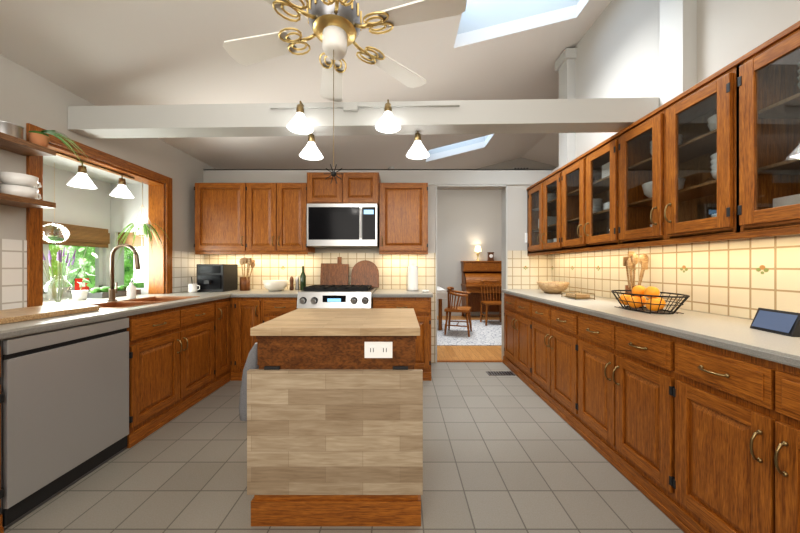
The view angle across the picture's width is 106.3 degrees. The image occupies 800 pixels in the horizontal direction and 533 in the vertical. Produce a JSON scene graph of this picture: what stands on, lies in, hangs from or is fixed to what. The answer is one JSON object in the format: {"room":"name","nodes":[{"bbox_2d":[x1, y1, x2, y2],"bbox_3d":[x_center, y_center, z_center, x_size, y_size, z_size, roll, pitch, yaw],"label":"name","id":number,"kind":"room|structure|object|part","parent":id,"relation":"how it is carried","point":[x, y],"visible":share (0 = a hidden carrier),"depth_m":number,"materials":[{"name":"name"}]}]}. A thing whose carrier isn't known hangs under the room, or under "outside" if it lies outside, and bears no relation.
{"room":"kitchen","nodes":[
{"label":"kitchen","id":0,"kind":"room"},
{"bbox_2d":[0,55,214,299],"bbox_3d":[-2.785,-0.075,2.800,0.670,2.550,9.000,0,0,0],"label":"wall","id":1,"kind":"structure","parent":0,"point":[29,96],"depth_m":2.74,"materials":[{"name":"grey paint"}]},
{"bbox_2d":[0,132,55,207],"bbox_3d":[-2.345,-0.517,1.502,0.209,0.475,0.905,0,0,0],"label":"floating shelf","id":2,"kind":"object","parent":1,"relation":"attached to","point":[13,144],"visible":1,"depth_m":1.83,"materials":[{"name":"brown wood"}]},
{"bbox_2d":[0,120,23,138],"bbox_3d":[-2.333,-0.802,1.746,0.138,0.091,0.229,0,0,-21],"label":"pot","id":3,"kind":"object","parent":2,"relation":"on","point":[11,129],"visible":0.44,"depth_m":1.73,"materials":[{"name":"silver metal"}]},
{"bbox_2d":[0,172,41,199],"bbox_3d":[-2.345,-0.488,1.743,0.152,0.145,0.435,0,0,0],"label":"bowls","id":4,"kind":"object","parent":2,"relation":"on","point":[21,184],"visible":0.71,"depth_m":1.81,"materials":[{"name":"white ceramic"}]},
{"bbox_2d":[28,130,85,167],"bbox_3d":[-2.225,-0.760,2.009,0.252,0.237,0.278,0,0,0],"label":"potted plant","id":5,"kind":"object","parent":2,"relation":"on","point":[41,138],"visible":0.85,"depth_m":1.92,"materials":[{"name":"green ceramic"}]},
{"bbox_2d":[43,162,69,241],"bbox_3d":[-2.800,-0.516,2.430,0.170,0.654,0.166,0,0,0],"label":"hanging planter","id":6,"kind":"object","parent":1,"relation":"hanging from","point":[52,238],"visible":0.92,"depth_m":2.43,"materials":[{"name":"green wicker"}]},
{"bbox_2d":[43,221,143,292],"bbox_3d":[-2.880,-0.075,2.636,0.420,0.610,1.093,0,0,0],"label":"window","id":7,"kind":"structure","parent":1,"relation":"in","point":[98,239],"depth_m":2.83,"materials":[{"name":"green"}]},
{"bbox_3d":[-2.947,0.113,2.780,0.008,0.231,0.245,0,0,0],"label":"ornament stained glass","id":8,"kind":"part","parent":7,"relation":"part of","materials":[{"name":"glass"}]},
{"bbox_2d":[56,152,134,198],"bbox_3d":[-2.520,-0.740,2.520,0.168,0.209,0.640,0,0,0],"label":"pendant light","id":9,"kind":"object","parent":1,"relation":"hanging from","point":[81,179],"visible":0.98,"depth_m":2.41,"materials":[{"name":"white glass"}]},
{"bbox_2d":[26,123,171,306],"bbox_3d":[-2.520,-0.328,2.585,0.180,1.224,1.240,0,0,0],"label":"window frame","id":10,"kind":"structure","parent":1,"relation":"attached to","point":[159,256],"depth_m":2.62,"materials":[{"name":"brown wood"}]},
{"bbox_2d":[0,239,203,309],"bbox_3d":[-2.446,0.057,1.020,0.008,0.453,5.441,0,0,0],"label":"tile","id":11,"kind":"structure","parent":1,"relation":"attached to","point":[13,274],"depth_m":1.93,"materials":[{"name":"beige tile"}]},
{"bbox_2d":[116,181,168,261],"bbox_3d":[-2.554,-0.420,2.969,0.571,0.846,0.245,0,0,0],"label":"spider plant","id":12,"kind":"object","parent":1,"relation":"hanging from","point":[144,229],"visible":0.96,"depth_m":2.95,"materials":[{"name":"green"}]},
{"bbox_2d":[68,97,658,138],"bbox_3d":[-0.318,-1.095,2.231,4.259,0.170,0.275,0,0,0],"label":"beam","id":13,"kind":"structure","parent":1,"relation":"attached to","point":[594,115],"depth_m":2.17,"materials":[{"name":"grey paint"}]},
{"bbox_2d":[270,99,459,160],"bbox_3d":[-0.255,-0.995,2.163,1.350,0.331,0.374,0,0,0],"label":"track light","id":14,"kind":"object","parent":13,"relation":"hanging from","point":[300,124],"depth_m":2.13,"materials":[{"name":"grey"}]},
{"bbox_2d":[0,0,611,168],"bbox_3d":[1.770,-2.015,2.800,8.760,1.510,9.300,0,0,0],"label":"ceiling","id":15,"kind":"structure","parent":0,"point":[129,52],"depth_m":2.62,"materials":[{"name":"white paint"}]},
{"bbox_2d":[223,0,466,183],"bbox_3d":[-0.333,-1.123,1.536,1.285,1.412,1.288,0,0,0],"label":"ceiling fan","id":16,"kind":"object","parent":15,"relation":"hanging from","point":[336,26],"depth_m":1.51,"materials":[{"name":"white paint"},{"name":"brass"},{"name":"glass"}]},
{"bbox_2d":[4,316,683,532],"bbox_3d":[1.525,1.250,2.800,9.350,0.100,9.400,0,0,0],"label":"floor","id":17,"kind":"structure","parent":0,"point":[510,454],"depth_m":1.71,"materials":[{"name":"tile"}]},
{"bbox_2d":[0,333,15,532],"bbox_3d":[-2.108,0.763,0.902,0.664,0.876,0.905,0,0,0],"label":"base cabinet","id":18,"kind":"object","parent":17,"relation":"on","point":[7,344],"depth_m":1.36,"materials":[{"name":"brown wood"}]},
{"bbox_2d":[16,313,143,521],"bbox_3d":[-2.108,0.763,1.665,0.664,0.876,0.770,0,0,0],"label":"dishwasher","id":19,"kind":"object","parent":17,"relation":"on","point":[84,394],"depth_m":1.64,"materials":[{"name":"silver metal"}]},
{"bbox_2d":[0,289,256,336],"bbox_3d":[-2.105,0.305,2.085,0.670,0.040,3.310,0,0,0],"label":"countertop","id":20,"kind":"structure","parent":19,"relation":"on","point":[51,322],"depth_m":1.86,"materials":[{"name":"grey stone"}]},
{"bbox_2d":[0,306,99,324],"bbox_3d":[-2.140,0.269,1.600,0.380,0.030,0.700,0,0,0],"label":"cutting board","id":21,"kind":"object","parent":20,"relation":"on","point":[7,316],"depth_m":1.69,"materials":[{"name":"brown wood"}]},
{"bbox_2d":[43,247,75,304],"bbox_3d":[-2.615,0.068,2.299,0.276,0.432,0.298,0,0,0],"label":"lavender","id":22,"kind":"object","parent":20,"relation":"on","point":[59,259],"visible":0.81,"depth_m":2.28,"materials":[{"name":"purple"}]},
{"bbox_2d":[70,247,97,299],"bbox_3d":[-2.715,0.053,2.564,0.150,0.461,0.224,0,0,0],"label":"orchid","id":23,"kind":"object","parent":20,"relation":"on","point":[80,294],"depth_m":2.55,"materials":[{"name":"white plant"}]},
{"bbox_2d":[87,285,140,297],"bbox_3d":[-2.730,0.234,2.875,0.140,0.100,0.421,0,0,0],"label":"tray","id":24,"kind":"object","parent":20,"relation":"on","point":[100,292],"visible":0.58,"depth_m":2.73,"materials":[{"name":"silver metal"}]},
{"bbox_2d":[60,297,183,308],"bbox_3d":[-2.100,0.383,2.440,0.424,0.205,0.784,0,0,0],"label":"sink","id":25,"kind":"object","parent":20,"relation":"in","point":[124,304],"depth_m":2.42,"materials":[{"name":"metal"}]},
{"bbox_2d":[107,244,140,300],"bbox_3d":[-2.272,0.048,2.484,0.260,0.472,0.093,0,0,0],"label":"gooseneck faucet","id":26,"kind":"object","parent":20,"relation":"on","point":[112,293],"visible":1,"depth_m":2.46,"materials":[{"name":"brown metal"}]},
{"bbox_2d":[127,279,136,298],"bbox_3d":[-2.376,0.197,2.660,0.072,0.174,0.064,0,0,0],"label":"soap dispenser","id":27,"kind":"object","parent":20,"relation":"on","point":[131,290],"visible":1,"depth_m":2.64,"materials":[{"name":"white ceramic"}]},
{"bbox_2d":[188,277,199,292],"bbox_3d":[-2.262,0.199,3.300,0.122,0.170,0.084,0,0,0],"label":"cup","id":28,"kind":"object","parent":20,"relation":"on","point":[192,287],"visible":1,"depth_m":3.27,"materials":[{"name":"white ceramic"}]},
{"bbox_2d":[197,264,237,291],"bbox_3d":[-2.130,0.129,3.480,0.300,0.310,0.360,0,0,0],"label":"air fryer","id":29,"kind":"object","parent":20,"relation":"on","point":[217,277],"visible":0.94,"depth_m":3.36,"materials":[{"name":"black plastic"}]},
{"bbox_2d":[239,257,254,290],"bbox_3d":[-1.804,0.087,3.539,0.182,0.395,0.152,0,0,0],"label":"utensil crock","id":30,"kind":"object","parent":20,"relation":"on","point":[244,283],"visible":1,"depth_m":3.51,"materials":[{"name":"brown wood"}]},
{"bbox_2d":[144,297,231,437],"bbox_3d":[-2.108,0.763,2.567,0.664,0.876,1.183,0,0,0],"label":"base cabinet","id":31,"kind":"object","parent":17,"relation":"on","point":[187,348],"depth_m":2.47,"materials":[{"name":"brown wood"}]},
{"bbox_2d":[239,308,422,525],"bbox_3d":[-0.349,0.741,1.695,0.906,0.918,0.650,0,0,0],"label":"kitchen island","id":32,"kind":"object","parent":17,"relation":"on","point":[331,406],"visible":1,"depth_m":1.37,"materials":[{"name":"brown wood"}]},
{"bbox_2d":[230,289,432,380],"bbox_3d":[-0.726,0.743,3.424,2.142,0.915,0.631,0,0,0],"label":"base cabinet","id":33,"kind":"object","parent":17,"relation":"on","point":[251,309],"visible":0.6,"depth_m":3.15,"materials":[{"name":"brown wood"}]},
{"bbox_2d":[263,280,287,290],"bbox_3d":[-1.450,0.224,3.500,0.280,0.120,0.280,0,0,0],"label":"bowl","id":34,"kind":"object","parent":33,"relation":"on","point":[275,285],"visible":1,"depth_m":3.41,"materials":[{"name":"beige ceramic"}]},
{"bbox_2d":[289,276,298,289],"bbox_3d":[-1.270,0.201,3.610,0.114,0.166,0.051,0,0,-18],"label":"pepper shaker","id":35,"kind":"object","parent":33,"relation":"on","point":[296,282],"visible":1,"depth_m":3.60,"materials":[{"name":"brown wood"}]},
{"bbox_2d":[300,266,305,289],"bbox_3d":[-1.170,0.139,3.620,0.068,0.290,0.068,0,0,0],"label":"olive oil bottle","id":36,"kind":"object","parent":33,"relation":"on","point":[302,280],"visible":0.94,"depth_m":3.60,"materials":[{"name":"green glass"}]},
{"bbox_2d":[407,262,418,290],"bbox_3d":[0.150,0.118,3.500,0.148,0.331,0.150,0,0,0],"label":"paper towel holder","id":37,"kind":"object","parent":33,"relation":"on","point":[412,278],"visible":1,"depth_m":3.45,"materials":[{"name":"white paper"}]},
{"bbox_2d":[297,285,375,307],"bbox_3d":[-0.680,0.699,3.393,0.764,0.962,0.685,0,0,0],"label":"steel gas range","id":38,"kind":"object","parent":17,"relation":"on","point":[335,296],"visible":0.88,"depth_m":3.11,"materials":[{"name":"grey metal"}]},
{"bbox_2d":[320,257,378,287],"bbox_3d":[-0.620,0.071,3.685,0.720,0.378,0.098,0,0,0],"label":"cutting boards","id":39,"kind":"object","parent":38,"relation":"on","point":[364,272],"visible":0.79,"depth_m":3.68,"materials":[{"name":"brown wood"}]},
{"bbox_2d":[437,320,501,345],"bbox_3d":[1.600,1.196,5.625,2.800,0.008,2.150,0,0,0],"label":"dining rug","id":40,"kind":"object","parent":17,"relation":"on","point":[482,334],"visible":0.21,"depth_m":5.26,"materials":[{"name":"grey carpet"}]},
{"bbox_2d":[437,286,446,329],"bbox_3d":[0.205,0.815,6.100,1.330,0.750,1.120,0,0,0],"label":"dining table","id":41,"kind":"object","parent":40,"relation":"on","point":[441,293],"visible":0.29,"depth_m":5.62,"materials":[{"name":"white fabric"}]},
{"bbox_2d":[444,287,471,336],"bbox_3d":[1.041,0.776,5.346,0.436,0.826,0.582,0,0,18],"label":"chair","id":42,"kind":"object","parent":40,"relation":"on","point":[450,308],"visible":1,"depth_m":5.21,"materials":[{"name":"brown wood"}]},
{"bbox_2d":[480,280,501,325],"bbox_3d":[1.950,0.745,6.290,0.466,0.894,0.524,0,0,0],"label":"desk chair","id":43,"kind":"object","parent":40,"relation":"on","point":[493,302],"visible":0.85,"depth_m":6.42,"materials":[{"name":"brown wood"}]},
{"bbox_2d":[460,261,501,315],"bbox_3d":[1.980,0.535,7.024,1.020,1.330,0.547,0,0,0],"label":"desk","id":44,"kind":"object","parent":17,"relation":"on","point":[474,273],"visible":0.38,"depth_m":7.03,"materials":[{"name":"wood"}]},
{"bbox_2d":[475,246,480,260],"bbox_3d":[1.860,-0.311,7.160,0.170,0.360,0.170,0,0,0],"label":"table lamp","id":45,"kind":"object","parent":44,"relation":"on","point":[477,249],"visible":0.88,"depth_m":7.12,"materials":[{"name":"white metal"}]},
{"bbox_2d":[487,252,493,260],"bbox_3d":[2.170,-0.236,7.179,0.140,0.210,0.081,0,0,0],"label":"clock","id":46,"kind":"object","parent":44,"relation":"on","point":[490,256],"visible":0.98,"depth_m":7.14,"materials":[{"name":"brown wood"}]},
{"bbox_2d":[486,371,514,375],"bbox_3d":[1.125,1.196,3.360,0.290,0.008,0.120,0,0,0],"label":"floor vent","id":47,"kind":"object","parent":17,"relation":"in","point":[500,373],"visible":1,"depth_m":3.35,"materials":[{"name":"silver metal"}]},
{"bbox_2d":[503,293,525,383],"bbox_3d":[1.583,0.763,3.302,0.614,0.876,0.885,0,0,0],"label":"base cabinet","id":48,"kind":"object","parent":17,"relation":"on","point":[514,357],"depth_m":3.32,"materials":[{"name":"brown wood"}]},
{"bbox_2d":[526,297,565,420],"bbox_3d":[1.583,0.763,2.550,0.614,0.876,0.900,0,0,0],"label":"base cabinet","id":49,"kind":"object","parent":17,"relation":"on","point":[545,322],"depth_m":2.60,"materials":[{"name":"brown wood"}]},
{"bbox_2d":[566,309,653,503],"bbox_3d":[1.583,0.763,1.790,0.614,0.876,0.900,0,0,0],"label":"base cabinet","id":50,"kind":"object","parent":17,"relation":"on","point":[610,363],"depth_m":1.80,"materials":[{"name":"brown wood"}]},
{"bbox_2d":[654,329,799,532],"bbox_3d":[1.583,0.763,1.071,0.614,0.876,0.817,0,0,0],"label":"base cabinet","id":51,"kind":"object","parent":17,"relation":"on","point":[687,421],"depth_m":1.19,"materials":[{"name":"brown wood"}]},
{"bbox_2d":[502,289,799,364],"bbox_3d":[1.581,0.305,1.881,0.620,0.040,3.720,0,0,0],"label":"countertop","id":52,"kind":"structure","parent":51,"relation":"on","point":[736,332],"depth_m":1.50,"materials":[{"name":"grey stone"}]},
{"bbox_2d":[537,281,569,293],"bbox_3d":[1.620,0.224,3.180,0.320,0.120,0.317,0,0,0],"label":"wooden bowl","id":53,"kind":"object","parent":52,"relation":"on","point":[553,287],"visible":1,"depth_m":3.08,"materials":[{"name":"brown wood"}]},
{"bbox_2d":[562,291,594,299],"bbox_3d":[1.580,0.258,2.670,0.166,0.053,0.226,0,0,0],"label":"wire rack","id":54,"kind":"object","parent":52,"relation":"on","point":[577,295],"visible":1,"depth_m":2.61,"materials":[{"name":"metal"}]},
{"bbox_2d":[623,251,647,295],"bbox_3d":[1.779,0.086,2.253,0.218,0.396,0.155,0,0,0],"label":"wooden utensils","id":55,"kind":"object","parent":52,"relation":"on","point":[631,260],"visible":0.58,"depth_m":2.22,"materials":[{"name":"brown wood"}]},
{"bbox_2d":[611,285,689,313],"bbox_3d":[1.595,0.204,1.940,0.320,0.159,0.480,0,0,0],"label":"fruit basket","id":56,"kind":"object","parent":52,"relation":"on","point":[655,303],"visible":1,"depth_m":1.89,"materials":[{"name":"grey metal"}]},
{"bbox_2d":[750,308,799,336],"bbox_3d":[1.649,0.236,1.292,0.101,0.095,0.175,0,0,10],"label":"smart display","id":57,"kind":"object","parent":52,"relation":"on","point":[786,323],"visible":1,"depth_m":1.28,"materials":[{"name":"black"}]},
{"bbox_2d":[315,185,531,289],"bbox_3d":[-0.275,0.000,3.825,4.350,2.400,0.150,0,0,0],"label":"wall","id":58,"kind":"structure","parent":0,"point":[517,212],"depth_m":3.75,"materials":[{"name":"grey paint"}]},
{"bbox_2d":[194,172,427,253],"bbox_3d":[-1.015,-0.605,3.562,2.670,0.930,0.357,0,0,0],"label":"upper cabinet","id":59,"kind":"object","parent":58,"relation":"attached to","point":[250,218],"visible":0.98,"depth_m":3.42,"materials":[{"name":"brown wood"}]},
{"bbox_2d":[307,204,378,247],"bbox_3d":[-0.650,-0.468,3.530,0.790,0.475,0.417,0,0,0],"label":"microwave","id":60,"kind":"object","parent":59,"relation":"attached to","point":[342,225],"visible":0.9,"depth_m":3.36,"materials":[{"name":"silver metal"}]},
{"bbox_2d":[203,169,551,362],"bbox_3d":[-0.275,-0.006,3.825,4.350,2.412,0.174,0,0,0],"label":"trim","id":61,"kind":"structure","parent":58,"relation":"attached to","point":[472,179],"depth_m":3.74,"materials":[{"name":"grey paint"}]},
{"bbox_2d":[204,250,551,362],"bbox_3d":[-0.280,0.500,3.745,4.341,1.400,0.009,0,0,0],"label":"tile","id":62,"kind":"structure","parent":58,"relation":"attached to","point":[525,271],"depth_m":3.74,"materials":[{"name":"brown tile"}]},
{"bbox_2d":[437,158,556,315],"bbox_3d":[1.770,-0.800,7.368,8.760,4.000,0.164,0,0,0],"label":"wall","id":63,"kind":"structure","parent":0,"point":[468,221],"depth_m":7.27,"materials":[{"name":"grey paint"}]},
{"bbox_2d":[428,0,578,154],"bbox_3d":[1.075,-2.452,4.025,1.150,0.588,3.650,0,0,0],"label":"skylight","id":64,"kind":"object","parent":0,"point":[478,14],"depth_m":2.80,"materials":[{"name":"white"}]},
{"bbox_2d":[552,0,799,319],"bbox_3d":[1.975,-0.619,1.100,0.150,3.638,5.600,0,0,0],"label":"wall","id":65,"kind":"structure","parent":0,"point":[617,46],"depth_m":2.31,"materials":[{"name":"grey paint"}]},
{"bbox_2d":[526,182,537,252],"bbox_3d":[1.730,-0.566,3.516,0.320,0.812,0.457,0,0,0],"label":"upper cabinet","id":66,"kind":"object","parent":65,"relation":"attached to","point":[532,191],"depth_m":3.64,"materials":[{"name":"brown wood"}]},
{"bbox_2d":[538,170,557,252],"bbox_3d":[1.730,-0.566,3.120,0.320,0.812,0.424,0,0,0],"label":"upper cabinet","id":67,"kind":"object","parent":65,"relation":"attached to","point":[549,184],"depth_m":3.26,"materials":[{"name":"brown wood"}]},
{"bbox_2d":[548,189,556,201],"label":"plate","id":68,"kind":"object","parent":67,"relation":"in","point":[551,194],"depth_m":3.41,"materials":[{"name":"white ceramic"}]},
{"bbox_2d":[548,216,556,225],"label":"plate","id":69,"kind":"object","parent":67,"relation":"in","point":[549,220],"depth_m":3.39,"materials":[{"name":"white ceramic"}]},
{"bbox_2d":[555,48,576,167],"bbox_3d":[1.840,-1.647,3.335,0.120,1.395,0.230,0,0,0],"label":"post","id":70,"kind":"object","parent":65,"relation":"attached to","point":[565,64],"depth_m":3.25,"materials":[{"name":"grey paint"}]},
{"bbox_2d":[558,155,601,252],"bbox_3d":[1.730,-0.566,2.740,0.320,0.812,0.424,0,0,0],"label":"upper cabinet","id":71,"kind":"object","parent":65,"relation":"attached to","point":[569,175],"depth_m":2.86,"materials":[{"name":"brown wood"}]},
{"bbox_2d":[582,138,657,248],"bbox_3d":[1.730,-0.566,2.360,0.320,0.812,0.424,0,0,0],"label":"upper cabinet","id":72,"kind":"object","parent":65,"relation":"attached to","point":[593,160],"depth_m":2.49,"materials":[{"name":"brown wood"}]},
{"bbox_2d":[593,162,609,180],"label":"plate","id":73,"kind":"object","parent":72,"relation":"in","point":[608,164],"depth_m":2.42,"materials":[{"name":"white ceramic"}]},
{"bbox_2d":[593,198,609,212],"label":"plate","id":74,"kind":"object","parent":72,"relation":"in","point":[595,205],"depth_m":2.66,"materials":[{"name":"white ceramic"}]},
{"bbox_2d":[593,228,609,235],"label":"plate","id":75,"kind":"object","parent":72,"relation":"in","point":[596,233],"depth_m":2.65,"materials":[{"name":"white"}]},
{"bbox_2d":[610,111,708,244],"bbox_3d":[1.730,-0.566,1.980,0.320,0.812,0.424,0,0,0],"label":"upper cabinet","id":76,"kind":"object","parent":65,"relation":"attached to","point":[631,160],"depth_m":2.12,"materials":[{"name":"brown wood"}]},
{"bbox_2d":[642,181,651,197],"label":"bowl","id":77,"kind":"object","parent":76,"relation":"in","point":[647,192],"depth_m":2.00,"materials":[{"name":"white ceramic"}]},
{"bbox_2d":[552,234,799,318],"bbox_3d":[1.895,0.064,1.877,0.009,0.438,3.754,0,0,0],"label":"tile","id":78,"kind":"structure","parent":65,"relation":"attached to","point":[745,278],"depth_m":1.83,"materials":[{"name":"beige tile"}]},
{"bbox_2d":[659,0,696,106],"bbox_3d":[1.855,-1.677,2.090,0.090,1.375,0.340,0,0,0],"label":"post","id":79,"kind":"object","parent":65,"relation":"attached to","point":[678,47],"depth_m":1.96,"materials":[{"name":"grey paint"}]},
{"bbox_2d":[654,69,757,240],"bbox_3d":[1.730,-0.566,1.600,0.320,0.812,0.424,0,0,0],"label":"upper cabinet","id":80,"kind":"object","parent":65,"relation":"attached to","point":[687,114],"depth_m":1.73,"materials":[{"name":"brown wood"}]},
{"bbox_2d":[678,134,682,144],"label":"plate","id":81,"kind":"object","parent":80,"relation":"in","point":[679,138],"depth_m":1.90,"materials":[{"name":"white ceramic"}]},
{"bbox_2d":[678,178,684,189],"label":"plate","id":82,"kind":"object","parent":80,"relation":"in","point":[682,182],"depth_m":1.90,"materials":[{"name":"white ceramic"}]},
{"bbox_2d":[707,114,716,130],"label":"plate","id":83,"kind":"object","parent":80,"relation":"in","point":[709,119],"depth_m":1.61,"materials":[{"name":"white ceramic"}]},
{"bbox_2d":[710,153,716,178],"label":"plate","id":84,"kind":"object","parent":80,"relation":"in","point":[714,159],"depth_m":1.60,"materials":[{"name":"white ceramic"}]},
{"bbox_2d":[722,21,799,236],"bbox_3d":[1.730,-0.566,1.220,0.320,0.812,0.424,0,0,0],"label":"upper cabinet","id":85,"kind":"object","parent":65,"relation":"attached to","point":[751,99],"depth_m":1.37,"materials":[{"name":"brown wood"}]},
{"bbox_2d":[773,194,799,207],"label":"plate","id":86,"kind":"object","parent":85,"relation":"in","point":[775,203],"depth_m":1.29,"materials":[{"name":"white ceramic"}]},
{"bbox_2d":[797,62,799,88],"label":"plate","id":87,"kind":"object","parent":85,"relation":"in","point":[799,62],"depth_m":1.27,"materials":[{"name":"white ceramic"}]},
{"label":"outside","id":88,"kind":"structure","parent":0,"visible":0},
{"bbox_2d":[49,242,143,287],"bbox_3d":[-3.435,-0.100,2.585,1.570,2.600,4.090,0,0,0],"label":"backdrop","id":89,"kind":"structure","parent":88,"point":[92,264],"depth_m":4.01,"materials":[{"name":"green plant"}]}
]}

